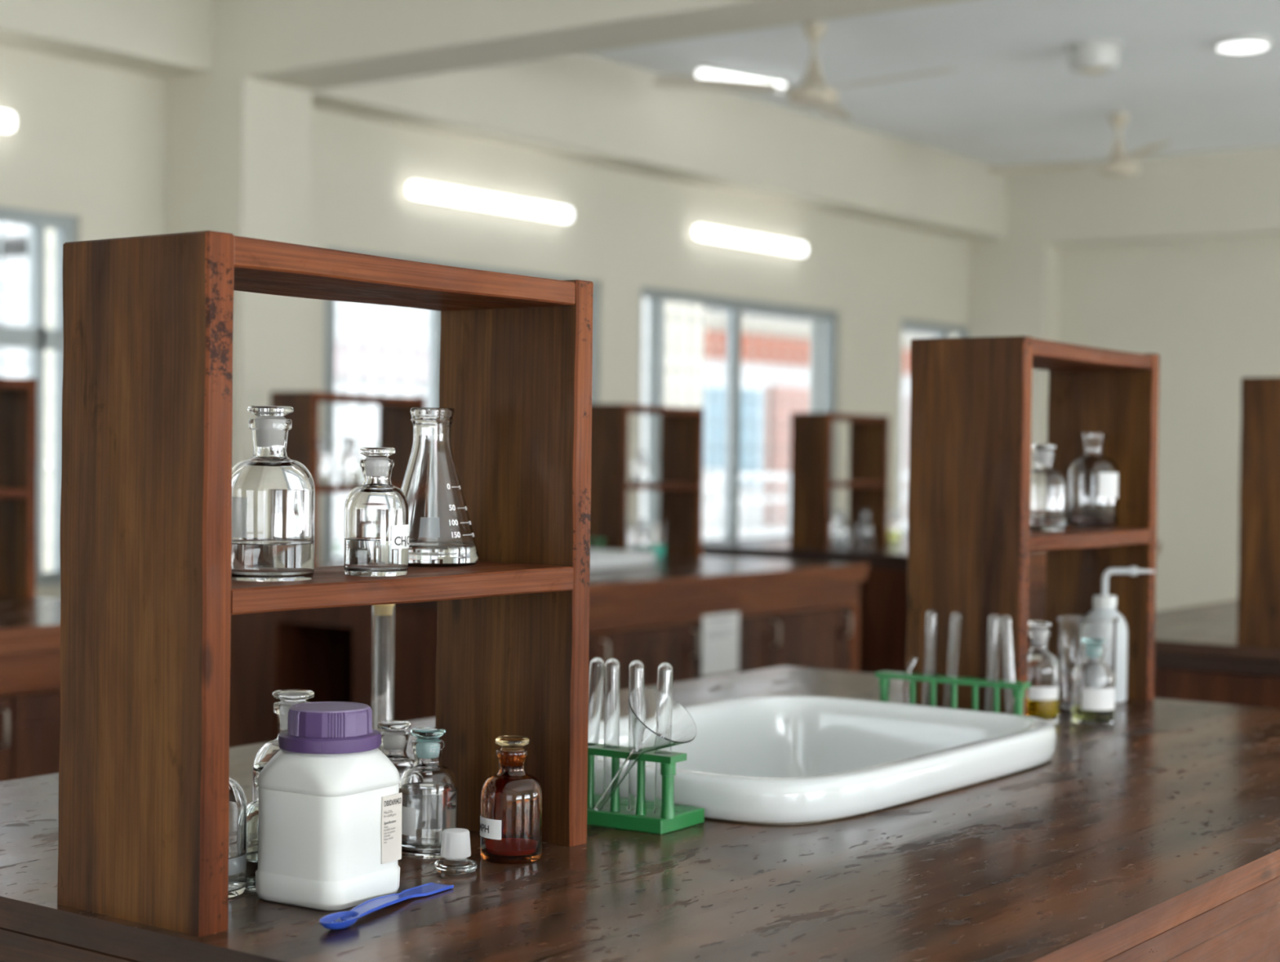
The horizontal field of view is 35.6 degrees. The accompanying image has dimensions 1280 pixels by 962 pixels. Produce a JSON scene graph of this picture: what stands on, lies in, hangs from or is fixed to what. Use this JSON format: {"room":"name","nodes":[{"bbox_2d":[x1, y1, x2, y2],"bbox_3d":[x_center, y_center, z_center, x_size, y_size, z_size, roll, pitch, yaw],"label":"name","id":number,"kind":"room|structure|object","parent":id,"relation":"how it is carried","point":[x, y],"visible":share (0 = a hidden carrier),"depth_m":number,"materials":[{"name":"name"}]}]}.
{"room":"science classroom","nodes":[
{"label":"science classroom","id":0,"kind":"room"},
{"bbox_2d":[0,44,968,598],"bbox_3d":[-2.098,-0.420,7.222,0.200,3.040,14.550,1,1,36],"label":"wall","id":1,"kind":"structure","parent":0,"point":[87,142],"depth_m":9.27,"materials":[{"name":"beige paint"}]},
{"bbox_2d":[0,110,15,132],"bbox_3d":[-2.511,-1.231,6.410,0.070,0.070,1.160,1,1,36],"label":"lamp","id":2,"kind":"object","parent":1,"relation":"attached to","point":[7,118],"visible":1,"depth_m":6.83,"materials":[{"name":"white plastic"}]},
{"bbox_2d":[0,207,76,586],"bbox_3d":[-2.622,-0.286,6.478,0.114,1.320,1.830,1,1,36],"label":"window","id":3,"kind":"structure","parent":1,"relation":"in","point":[32,322],"depth_m":7.07,"materials":[{"name":"glass"}]},
{"bbox_2d":[0,0,213,78],"bbox_3d":[-3.900,-1.704,4.362,0.250,0.435,7.520,1,1,36],"label":"beam","id":4,"kind":"structure","parent":1,"relation":"attached to","point":[162,38],"depth_m":7.01,"materials":[{"name":"beige paint"}]},
{"bbox_2d":[165,0,311,467],"bbox_3d":[-1.513,-0.417,7.492,0.420,3.040,0.340,1,1,36],"label":"column","id":5,"kind":"structure","parent":1,"relation":"attached to","point":[239,147],"depth_m":7.33,"materials":[{"name":"beige paint"}]},
{"bbox_2d":[322,248,598,563],"bbox_3d":[-0.804,-0.299,8.939,0.114,1.320,1.850,1,1,36],"label":"window","id":6,"kind":"structure","parent":1,"relation":"in","point":[370,348],"depth_m":8.43,"materials":[{"name":"glass"}]},
{"bbox_2d":[407,181,572,222],"bbox_3d":[-0.661,-1.242,8.915,0.070,0.070,1.090,1,1,36],"label":"lamp","id":7,"kind":"object","parent":1,"relation":"attached to","point":[417,190],"visible":1,"depth_m":8.84,"materials":[{"name":"white plastic"}]},
{"bbox_2d":[311,53,1005,239],"bbox_3d":[0.365,-1.735,10.138,0.250,0.435,6.160,1,1,36],"label":"ceiling beam","id":8,"kind":"structure","parent":1,"relation":"attached to","point":[584,108],"depth_m":9.79,"materials":[{"name":"beige paint"}]},
{"bbox_2d":[638,287,836,542],"bbox_3d":[0.506,-0.309,10.713,0.114,1.320,1.920,1,1,36],"label":"window","id":9,"kind":"structure","parent":1,"relation":"in","point":[749,365],"depth_m":10.64,"materials":[{"name":"glass"}]},
{"bbox_2d":[693,225,806,255],"bbox_3d":[0.590,-1.274,10.608,0.070,0.070,1.040,1,1,36],"label":"lamp","id":10,"kind":"object","parent":1,"relation":"attached to","point":[700,232],"visible":1,"depth_m":10.54,"materials":[{"name":"white plastic"}]},
{"bbox_2d":[898,319,967,533],"bbox_3d":[1.783,-0.318,12.443,0.114,1.320,0.940,1,1,36],"label":"window","id":11,"kind":"structure","parent":1,"relation":"in","point":[910,330],"depth_m":12.19,"materials":[{"name":"glass"}]},
{"bbox_2d":[583,0,1279,166],"bbox_3d":[1.786,-1.913,4.438,9.300,0.120,14.400,1,1,36],"label":"ceiling","id":12,"kind":"structure","parent":0,"point":[1013,97],"depth_m":9.39,"materials":[{"name":"paint"}]},
{"bbox_2d":[244,0,965,90],"bbox_3d":[2.243,-1.617,4.712,8.880,0.470,0.340,1,1,36],"label":"ceiling beam","id":13,"kind":"structure","parent":12,"relation":"attached to","point":[311,45],"depth_m":6.67,"materials":[{"name":"beige paint"}]},
{"bbox_2d":[694,63,787,91],"bbox_3d":[0.484,-1.911,9.477,0.540,0.062,0.060,0,1,-38],"label":"lamp","id":14,"kind":"object","parent":12,"relation":"attached to","point":[704,70],"visible":0.8,"depth_m":9.42,"materials":[{"name":"white plastic"}]},
{"bbox_2d":[650,22,956,119],"bbox_3d":[0.852,-1.746,8.372,1.168,0.350,1.245,1,1,36],"label":"ceiling fan","id":15,"kind":"object","parent":12,"relation":"hanging from","point":[813,93],"visible":1,"depth_m":8.33,"materials":[{"name":"beige paint"}]},
{"bbox_2d":[1065,40,1121,74],"bbox_3d":[1.992,-1.854,8.770,0.240,0.118,0.240,1,1,36],"label":"smoke detector","id":16,"kind":"object","parent":12,"relation":"attached to","point":[1087,56],"visible":1,"depth_m":8.69,"materials":[{"name":"white plastic"}]},
{"bbox_2d":[986,113,1214,178],"bbox_3d":[2.472,-1.769,10.641,1.184,0.330,1.238,1,1,36],"label":"ceiling fan","id":17,"kind":"object","parent":12,"relation":"hanging from","point":[1118,165],"visible":1,"depth_m":10.51,"materials":[{"name":"beige paint"}]},
{"bbox_2d":[1213,35,1271,53],"bbox_3d":[2.611,-1.887,8.646,0.236,0.034,0.236,1,1,36],"label":"recessed light","id":18,"kind":"object","parent":12,"relation":"in","point":[1238,44],"visible":1,"depth_m":8.58,"materials":[{"name":"white plastic"}]},
{"bbox_2d":[1218,42,1266,52],"bbox_3d":[2.611,-1.881,8.646,0.206,0.022,0.206,1,1,36],"label":"diffuser","id":19,"kind":"object","parent":18,"relation":"attached to","point":[1223,46],"depth_m":8.62,"materials":[{"name":"white plastic"}]},
{"bbox_2d":[1056,234,1279,611],"bbox_3d":[5.985,-0.364,10.172,9.300,3.040,0.200,1,1,36],"label":"wall","id":20,"kind":"structure","parent":0,"point":[1209,308],"depth_m":12.01,"materials":[{"name":"beige paint"}]},
{"bbox_2d":[967,244,1057,469],"bbox_3d":[2.342,-0.199,12.627,0.530,2.550,0.180,1,1,36],"label":"column","id":21,"kind":"structure","parent":20,"relation":"attached to","point":[1012,290],"depth_m":12.49,"materials":[{"name":"beige paint"}]},
{"bbox_2d":[968,146,1279,248],"bbox_3d":[5.887,-1.638,10.001,9.300,0.490,0.180,1,1,36],"label":"beam","id":22,"kind":"structure","parent":20,"relation":"attached to","point":[1077,207],"depth_m":11.98,"materials":[{"name":"beige paint"}]},
{"bbox_3d":[1.748,1.236,4.484,9.300,0.100,14.400,1,1,36],"label":"floor","id":23,"kind":"structure","parent":0,"visible":0},
{"bbox_2d":[0,595,60,781],"bbox_3d":[-2.071,0.719,4.162,1.264,0.850,2.000,1,1,36],"label":"bench","id":24,"kind":"object","parent":23,"relation":"on","point":[30,627],"visible":0.25,"depth_m":4.21,"materials":[{"name":"brown wood"}]},
{"bbox_2d":[0,377,37,597],"bbox_3d":[-1.712,0.016,4.809,0.179,0.546,0.488,1,1,36],"label":"shelf rack","id":25,"kind":"object","parent":24,"relation":"on","point":[18,396],"visible":1,"depth_m":4.95,"materials":[{"name":"brown wood"}]},
{"bbox_2d":[0,595,60,640],"bbox_3d":[-2.066,0.307,4.156,1.260,0.026,2.000,1,1,36],"label":"countertop","id":26,"kind":"structure","parent":24,"relation":"on","point":[20,618],"depth_m":4.37,"materials":[{"name":"brown wood"}]},
{"bbox_2d":[229,555,868,746],"bbox_3d":[-0.307,0.706,6.551,1.264,0.850,2.000,1,1,36],"label":"bench","id":27,"kind":"object","parent":23,"relation":"on","point":[797,613],"visible":0.35,"depth_m":6.04,"materials":[{"name":"brown wood"}]},
{"bbox_2d":[270,391,425,567],"bbox_3d":[-0.889,0.008,6.093,0.179,0.546,0.488,1,1,36],"label":"shelf rack","id":28,"kind":"object","parent":27,"relation":"on","point":[395,430],"visible":0.45,"depth_m":5.93,"materials":[{"name":"brown wood"}]},
{"bbox_2d":[318,435,331,485],"bbox_3d":[-0.958,-0.060,5.965,0.072,0.147,0.072,1,1,36],"label":"bottle","id":29,"kind":"object","parent":28,"relation":"on","point":[324,457],"visible":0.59,"depth_m":5.94,"materials":[{"name":"clear glass"}]},
{"bbox_2d":[338,436,361,484],"bbox_3d":[-0.883,-0.061,6.084,0.068,0.147,0.068,1,1,36],"label":"bottle","id":30,"kind":"object","parent":28,"relation":"on","point":[349,467],"visible":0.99,"depth_m":6.06,"materials":[{"name":"clear glass"}]},
{"bbox_2d":[317,555,868,593],"bbox_3d":[-0.302,0.294,6.545,1.260,0.026,2.000,1,1,36],"label":"countertop","id":31,"kind":"structure","parent":27,"relation":"on","point":[672,571],"depth_m":6.47,"materials":[{"name":"brown wood"}]},
{"bbox_2d":[590,537,606,548],"bbox_3d":[-0.201,0.237,6.988,0.220,0.078,0.082,1,1,36],"label":"test tube rack","id":32,"kind":"object","parent":27,"relation":"on","point":[600,540],"visible":0.12,"depth_m":6.91,"materials":[{"name":"green plastic"}]},
{"bbox_2d":[590,548,655,569],"bbox_3d":[-0.298,0.345,6.556,0.476,0.220,0.690,1,1,36],"label":"sink","id":33,"kind":"object","parent":27,"relation":"on","point":[600,558],"visible":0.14,"depth_m":6.52,"materials":[{"name":"beige ceramic"}]},
{"bbox_2d":[630,518,650,551],"bbox_3d":[0.002,0.206,6.936,0.072,0.147,0.072,1,1,36],"label":"bottle","id":34,"kind":"object","parent":27,"relation":"on","point":[640,540],"visible":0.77,"depth_m":6.91,"materials":[{"name":"clear glass"}]},
{"bbox_2d":[590,403,703,556],"bbox_3d":[0.015,0.004,7.143,0.179,0.546,0.488,1,1,36],"label":"shelf rack","id":35,"kind":"object","parent":27,"relation":"on","point":[680,486],"visible":0.81,"depth_m":7.16,"materials":[{"name":"brown wood"}]},
{"bbox_2d":[632,451,648,483],"bbox_3d":[0.003,-0.048,7.132,0.060,0.113,0.060,1,1,36],"label":"bottle","id":36,"kind":"object","parent":35,"relation":"on","point":[640,467],"visible":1,"depth_m":7.11,"materials":[{"name":"clear glass"}]},
{"bbox_2d":[627,521,666,559],"bbox_3d":[0.024,0.213,7.068,0.140,0.130,0.140,1,1,36],"label":"glass beaker","id":37,"kind":"object","parent":27,"relation":"on","point":[656,531],"visible":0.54,"depth_m":7.02,"materials":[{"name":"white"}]},
{"bbox_2d":[701,611,739,676],"bbox_3d":[0.254,0.512,6.276,0.002,0.190,0.205,1,1,36],"label":"paper notice","id":38,"kind":"object","parent":27,"relation":"attached to","point":[720,632],"visible":1,"depth_m":6.27,"materials":[{"name":"white paper"}]},
{"bbox_2d":[707,616,733,637],"bbox_3d":[0.253,0.460,6.273,0.001,0.058,0.140,1,1,36],"label":"print","id":39,"kind":"object","parent":38,"relation":"attached to","point":[717,626],"depth_m":6.27,"materials":[{"name":"grey paper"}]},
{"bbox_2d":[0,665,1279,961],"bbox_3d":[0.167,0.772,2.401,1.264,0.850,2.000,1,1,36],"label":"bench","id":40,"kind":"object","parent":23,"relation":"on","point":[1152,833],"visible":0.48,"depth_m":1.80,"materials":[{"name":"brown wood"}]},
{"bbox_2d":[228,777,247,897],"bbox_3d":[-0.371,0.279,1.697,0.073,0.142,0.072,1,1,36],"label":"bottle","id":41,"kind":"object","parent":40,"relation":"on","point":[237,799],"visible":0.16,"depth_m":1.68,"materials":[{"name":"clear glass"}]},
{"bbox_2d":[244,760,268,891],"bbox_3d":[-0.320,0.297,1.725,0.051,0.106,0.051,1,1,36],"label":"bottle","id":42,"kind":"object","parent":40,"relation":"on","point":[252,820],"visible":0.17,"depth_m":1.70,"materials":[{"name":"clear glass"}]},
{"bbox_2d":[252,688,314,800],"bbox_3d":[-0.326,0.273,1.870,0.074,0.151,0.074,1,1,36],"label":"bottle","id":43,"kind":"object","parent":40,"relation":"on","point":[288,697],"visible":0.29,"depth_m":1.85,"materials":[{"name":"clear glass"}]},
{"bbox_2d":[57,230,593,936],"bbox_3d":[-0.263,0.077,1.790,0.179,0.546,0.488,1,1,36],"label":"shelf rack","id":44,"kind":"object","parent":40,"relation":"on","point":[149,597],"visible":0.89,"depth_m":1.63,"materials":[{"name":"brown wood"}]},
{"bbox_2d":[231,405,315,581],"bbox_3d":[-0.314,0.010,1.692,0.076,0.147,0.076,1,1,36],"label":"bottle","id":45,"kind":"object","parent":44,"relation":"on","point":[273,493],"visible":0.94,"depth_m":1.66,"materials":[{"name":"clear glass"}]},
{"bbox_2d":[343,447,408,576],"bbox_3d":[-0.233,0.027,1.770,0.058,0.113,0.057,1,1,36],"label":"bottle","id":46,"kind":"object","parent":44,"relation":"on","point":[376,527],"visible":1,"depth_m":1.75,"materials":[{"name":"clear glass"}]},
{"bbox_2d":[400,407,479,566],"bbox_3d":[-0.201,0.006,1.924,0.092,0.152,0.092,1,1,36],"label":"flask","id":47,"kind":"object","parent":44,"relation":"on","point":[441,532],"visible":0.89,"depth_m":1.90,"materials":[{"name":"clear glass"}]},
{"bbox_2d":[255,701,402,910],"bbox_3d":[-0.263,0.271,1.689,0.096,0.161,0.096,1,1,32],"label":"plastic jar","id":48,"kind":"object","parent":40,"relation":"on","point":[330,799],"visible":1,"depth_m":1.65,"materials":[{"name":"white plastic"}]},
{"bbox_2d":[370,603,395,750],"bbox_3d":[-0.286,0.236,2.220,0.052,0.215,0.052,1,1,36],"label":"glass cylinder","id":49,"kind":"object","parent":40,"relation":"on","point":[383,617],"visible":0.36,"depth_m":2.21,"materials":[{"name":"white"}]},
{"bbox_2d":[319,881,453,928],"bbox_3d":[-0.211,0.348,1.645,0.028,0.008,0.189,1,1,24],"label":"plastic spoon","id":50,"kind":"object","parent":40,"relation":"on","point":[342,919],"visible":1,"depth_m":1.63,"materials":[{"name":"blue plastic"}]},
{"bbox_2d":[319,910,359,928],"bbox_3d":[-0.238,0.349,1.579,0.025,0.008,0.046,1,1,24],"label":"bowl","id":51,"kind":"object","parent":50,"relation":"on","point":[342,919],"depth_m":1.58,"materials":[{"name":"blue plastic"}]},
{"bbox_2d":[377,719,414,777],"bbox_3d":[-0.239,0.291,1.932,0.057,0.115,0.057,1,1,36],"label":"bottle","id":52,"kind":"object","parent":40,"relation":"on","point":[394,739],"visible":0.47,"depth_m":1.92,"materials":[{"name":"clear glass"}]},
{"bbox_2d":[398,726,457,858],"bbox_3d":[-0.200,0.291,1.871,0.055,0.117,0.056,1,1,36],"label":"bottle","id":53,"kind":"object","parent":40,"relation":"on","point":[428,787],"visible":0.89,"depth_m":1.85,"materials":[{"name":"clear glass"}]},
{"bbox_2d":[433,827,477,873],"bbox_3d":[-0.166,0.333,1.800,0.039,0.036,0.039,1,1,36],"label":"stopper","id":54,"kind":"object","parent":40,"relation":"on","point":[455,848],"visible":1,"depth_m":1.79,"materials":[{"name":"white plastic"}]},
{"bbox_2d":[480,735,542,863],"bbox_3d":[-0.119,0.295,1.857,0.058,0.112,0.058,1,1,36],"label":"bottle","id":55,"kind":"object","parent":40,"relation":"on","point":[511,817],"visible":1,"depth_m":1.83,"materials":[{"name":"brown glass"}]},
{"bbox_2d":[586,742,704,834],"bbox_3d":[-0.042,0.310,2.069,0.220,0.078,0.082,1,1,33],"label":"test tube rack","id":56,"kind":"object","parent":40,"relation":"on","point":[673,816],"visible":0.54,"depth_m":2.01,"materials":[{"name":"green plastic"}]},
{"bbox_2d":[587,657,604,791],"bbox_3d":[-0.051,0.257,2.054,0.028,0.152,0.019,1,1,36],"label":"test tube","id":57,"kind":"object","parent":56,"relation":"in","point":[597,665],"visible":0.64,"depth_m":2.05,"materials":[{"name":"clear glass"}]},
{"bbox_2d":[603,657,620,807],"bbox_3d":[-0.029,0.257,2.040,0.018,0.152,0.018,1,1,36],"label":"test tube","id":58,"kind":"object","parent":56,"relation":"in","point":[612,665],"visible":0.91,"depth_m":2.03,"materials":[{"name":"clear glass"}]},
{"bbox_2d":[620,800,628,804],"bbox_3d":[-0.014,0.333,2.064,0.017,0.001,0.017,1,1,33],"label":"socket","id":59,"kind":"object","parent":56,"relation":"attached to","point":[622,802],"depth_m":2.07,"materials":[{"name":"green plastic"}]},
{"bbox_2d":[627,659,644,811],"bbox_3d":[-0.003,0.257,2.023,0.019,0.152,0.018,1,1,36],"label":"test tube","id":60,"kind":"object","parent":56,"relation":"in","point":[636,668],"visible":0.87,"depth_m":2.02,"materials":[{"name":"clear glass"}]},
{"bbox_2d":[594,687,696,809],"bbox_3d":[0.011,0.271,1.995,0.075,0.130,0.112,0,1,-27],"label":"funnel","id":61,"kind":"object","parent":56,"relation":"in","point":[646,737],"visible":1,"depth_m":1.99,"materials":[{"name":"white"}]},
{"bbox_2d":[645,804,654,808],"bbox_3d":[0.012,0.334,2.047,0.017,0.001,0.017,1,1,33],"label":"socket","id":62,"kind":"object","parent":56,"relation":"attached to","point":[647,806],"depth_m":2.05,"materials":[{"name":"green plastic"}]},
{"bbox_2d":[653,662,673,814],"bbox_3d":[0.023,0.258,2.005,0.018,0.152,0.018,1,1,36],"label":"test tube","id":63,"kind":"object","parent":56,"relation":"in","point":[664,670],"visible":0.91,"depth_m":2.00,"materials":[{"name":"clear glass"}]},
{"bbox_2d":[594,694,1057,824],"bbox_3d":[0.176,0.411,2.406,0.476,0.220,0.690,1,1,36],"label":"sink","id":64,"kind":"object","parent":40,"relation":"in","point":[773,759],"visible":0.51,"depth_m":2.59,"materials":[{"name":"beige ceramic"}]},
{"bbox_2d":[875,670,1031,715],"bbox_3d":[0.436,0.306,2.740,0.220,0.078,0.082,1,1,34],"label":"test tube rack","id":65,"kind":"object","parent":40,"relation":"on","point":[885,676],"visible":0.52,"depth_m":2.71,"materials":[{"name":"green plastic"}]},
{"bbox_2d":[902,656,916,703],"bbox_3d":[0.373,0.285,2.763,0.019,0.085,0.008,1,1,18],"label":"rod","id":66,"kind":"object","parent":65,"relation":"in","point":[913,659],"visible":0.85,"depth_m":2.76,"materials":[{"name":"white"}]},
{"bbox_2d":[922,608,937,705],"bbox_3d":[0.398,0.252,2.744,0.021,0.152,0.018,1,1,36],"label":"test tube","id":67,"kind":"object","parent":65,"relation":"in","point":[931,615],"visible":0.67,"depth_m":2.74,"materials":[{"name":"clear glass"}]},
{"bbox_2d":[943,610,962,707],"bbox_3d":[0.426,0.253,2.725,0.026,0.152,0.018,1,1,36],"label":"test tube","id":68,"kind":"object","parent":65,"relation":"in","point":[955,625],"visible":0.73,"depth_m":2.72,"materials":[{"name":"clear glass"}]},
{"bbox_2d":[985,612,999,711],"bbox_3d":[0.475,0.254,2.692,0.020,0.152,0.018,1,1,36],"label":"test tube","id":69,"kind":"object","parent":65,"relation":"in","point":[993,624],"visible":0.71,"depth_m":2.69,"materials":[{"name":"clear glass"}]},
{"bbox_2d":[999,613,1015,713],"bbox_3d":[0.496,0.255,2.678,0.029,0.152,0.018,1,1,36],"label":"test tube","id":70,"kind":"object","parent":65,"relation":"in","point":[1005,620],"visible":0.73,"depth_m":2.67,"materials":[{"name":"clear glass"}]},
{"bbox_2d":[906,335,1159,715],"bbox_3d":[0.599,0.070,3.002,0.179,0.546,0.488,1,1,36],"label":"shelf rack","id":71,"kind":"object","parent":40,"relation":"on","point":[971,540],"visible":0.89,"depth_m":2.83,"materials":[{"name":"brown wood"}]},
{"bbox_2d":[1030,444,1066,531],"bbox_3d":[0.614,0.010,3.037,0.067,0.131,0.067,1,1,36],"label":"bottle","id":72,"kind":"object","parent":71,"relation":"on","point":[1047,484],"visible":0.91,"depth_m":3.01,"materials":[{"name":"clear glass"}]},
{"bbox_2d":[1067,432,1118,528],"bbox_3d":[0.713,-0.001,3.138,0.078,0.150,0.077,1,1,36],"label":"bottle","id":73,"kind":"object","parent":71,"relation":"on","point":[1093,477],"visible":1,"depth_m":3.11,"materials":[{"name":"clear glass"}]},
{"bbox_2d":[1026,620,1059,723],"bbox_3d":[0.572,0.273,2.860,0.060,0.143,0.060,1,1,36],"label":"bottle","id":74,"kind":"object","parent":40,"relation":"on","point":[1043,667],"visible":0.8,"depth_m":2.84,"materials":[{"name":"clear glass"}]},
{"bbox_2d":[1054,614,1119,715],"bbox_3d":[0.662,0.274,2.962,0.093,0.142,0.093,1,1,36],"label":"glass beaker","id":75,"kind":"object","parent":40,"relation":"on","point":[1071,628],"visible":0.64,"depth_m":2.93,"materials":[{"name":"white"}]},
{"bbox_2d":[1071,636,1115,724],"bbox_3d":[0.651,0.286,2.862,0.061,0.120,0.061,1,1,36],"label":"bottle","id":76,"kind":"object","parent":40,"relation":"on","point":[1093,680],"visible":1,"depth_m":2.84,"materials":[{"name":"clear glass"}]},
{"bbox_2d":[1087,565,1155,702],"bbox_3d":[0.741,0.238,3.122,0.107,0.211,0.071,0,1,-25],"label":"wash bottle","id":77,"kind":"object","parent":40,"relation":"on","point":[1104,603],"visible":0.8,"depth_m":3.10,"materials":[{"name":"white plastic"}]},
{"bbox_2d":[702,532,1160,673],"bbox_3d":[1.270,0.695,8.687,1.264,0.850,2.000,1,1,36],"label":"bench","id":78,"kind":"object","parent":23,"relation":"on","point":[883,594],"visible":0.06,"depth_m":7.75,"materials":[{"name":"brown wood"}]},
{"bbox_2d":[831,510,844,546],"bbox_3d":[0.826,0.197,8.254,0.068,0.147,0.068,1,1,36],"label":"bottle","id":79,"kind":"object","parent":78,"relation":"on","point":[837,513],"visible":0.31,"depth_m":8.24,"materials":[{"name":"clear glass"}]},
{"bbox_2d":[789,412,888,550],"bbox_3d":[0.820,-0.002,8.169,0.179,0.546,0.488,1,1,36],"label":"shelf rack","id":80,"kind":"object","parent":78,"relation":"on","point":[811,484],"visible":0.98,"depth_m":8.02,"materials":[{"name":"brown wood"}]},
{"bbox_2d":[833,511,850,547],"bbox_3d":[0.823,0.199,8.132,0.068,0.147,0.068,1,1,36],"label":"bottle","id":81,"kind":"object","parent":78,"relation":"on","point":[842,529],"visible":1,"depth_m":8.11,"materials":[{"name":"clear glass"}]},
{"bbox_2d":[857,510,873,546],"bbox_3d":[0.939,0.197,8.307,0.068,0.147,0.068,1,1,36],"label":"bottle","id":82,"kind":"object","parent":78,"relation":"on","point":[865,527],"visible":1,"depth_m":8.28,"materials":[{"name":"clear glass"}]},
{"bbox_2d":[887,509,900,543],"bbox_3d":[1.085,0.195,8.572,0.066,0.147,0.066,1,1,36],"label":"bottle","id":83,"kind":"object","parent":78,"relation":"on","point":[894,525],"visible":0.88,"depth_m":8.55,"materials":[{"name":"clear glass"}]},
{"bbox_2d":[702,532,1160,561],"bbox_3d":[1.276,0.283,8.681,1.260,0.026,2.000,1,1,36],"label":"countertop","id":84,"kind":"structure","parent":78,"relation":"on","point":[892,552],"depth_m":8.02,"materials":[{"name":"brown wood"}]},
{"bbox_2d":[1027,599,1279,708],"bbox_3d":[1.927,0.759,4.784,1.264,0.850,2.000,1,1,36],"label":"bench","id":85,"kind":"object","parent":23,"relation":"on","point":[1198,657],"visible":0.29,"depth_m":4.13,"materials":[{"name":"brown wood"}]},
{"bbox_2d":[1028,599,1279,661],"bbox_3d":[1.932,0.347,4.778,1.260,0.026,2.000,1,1,36],"label":"countertop","id":86,"kind":"structure","parent":85,"relation":"on","point":[1207,629],"depth_m":4.33,"materials":[{"name":"brown wood"}]},
{"bbox_2d":[1236,377,1279,648],"bbox_3d":[1.437,0.063,4.210,0.179,0.546,0.488,1,1,36],"label":"shelf rack","id":87,"kind":"object","parent":85,"relation":"on","point":[1259,548],"visible":1,"depth_m":4.04,"materials":[{"name":"brown wood"}]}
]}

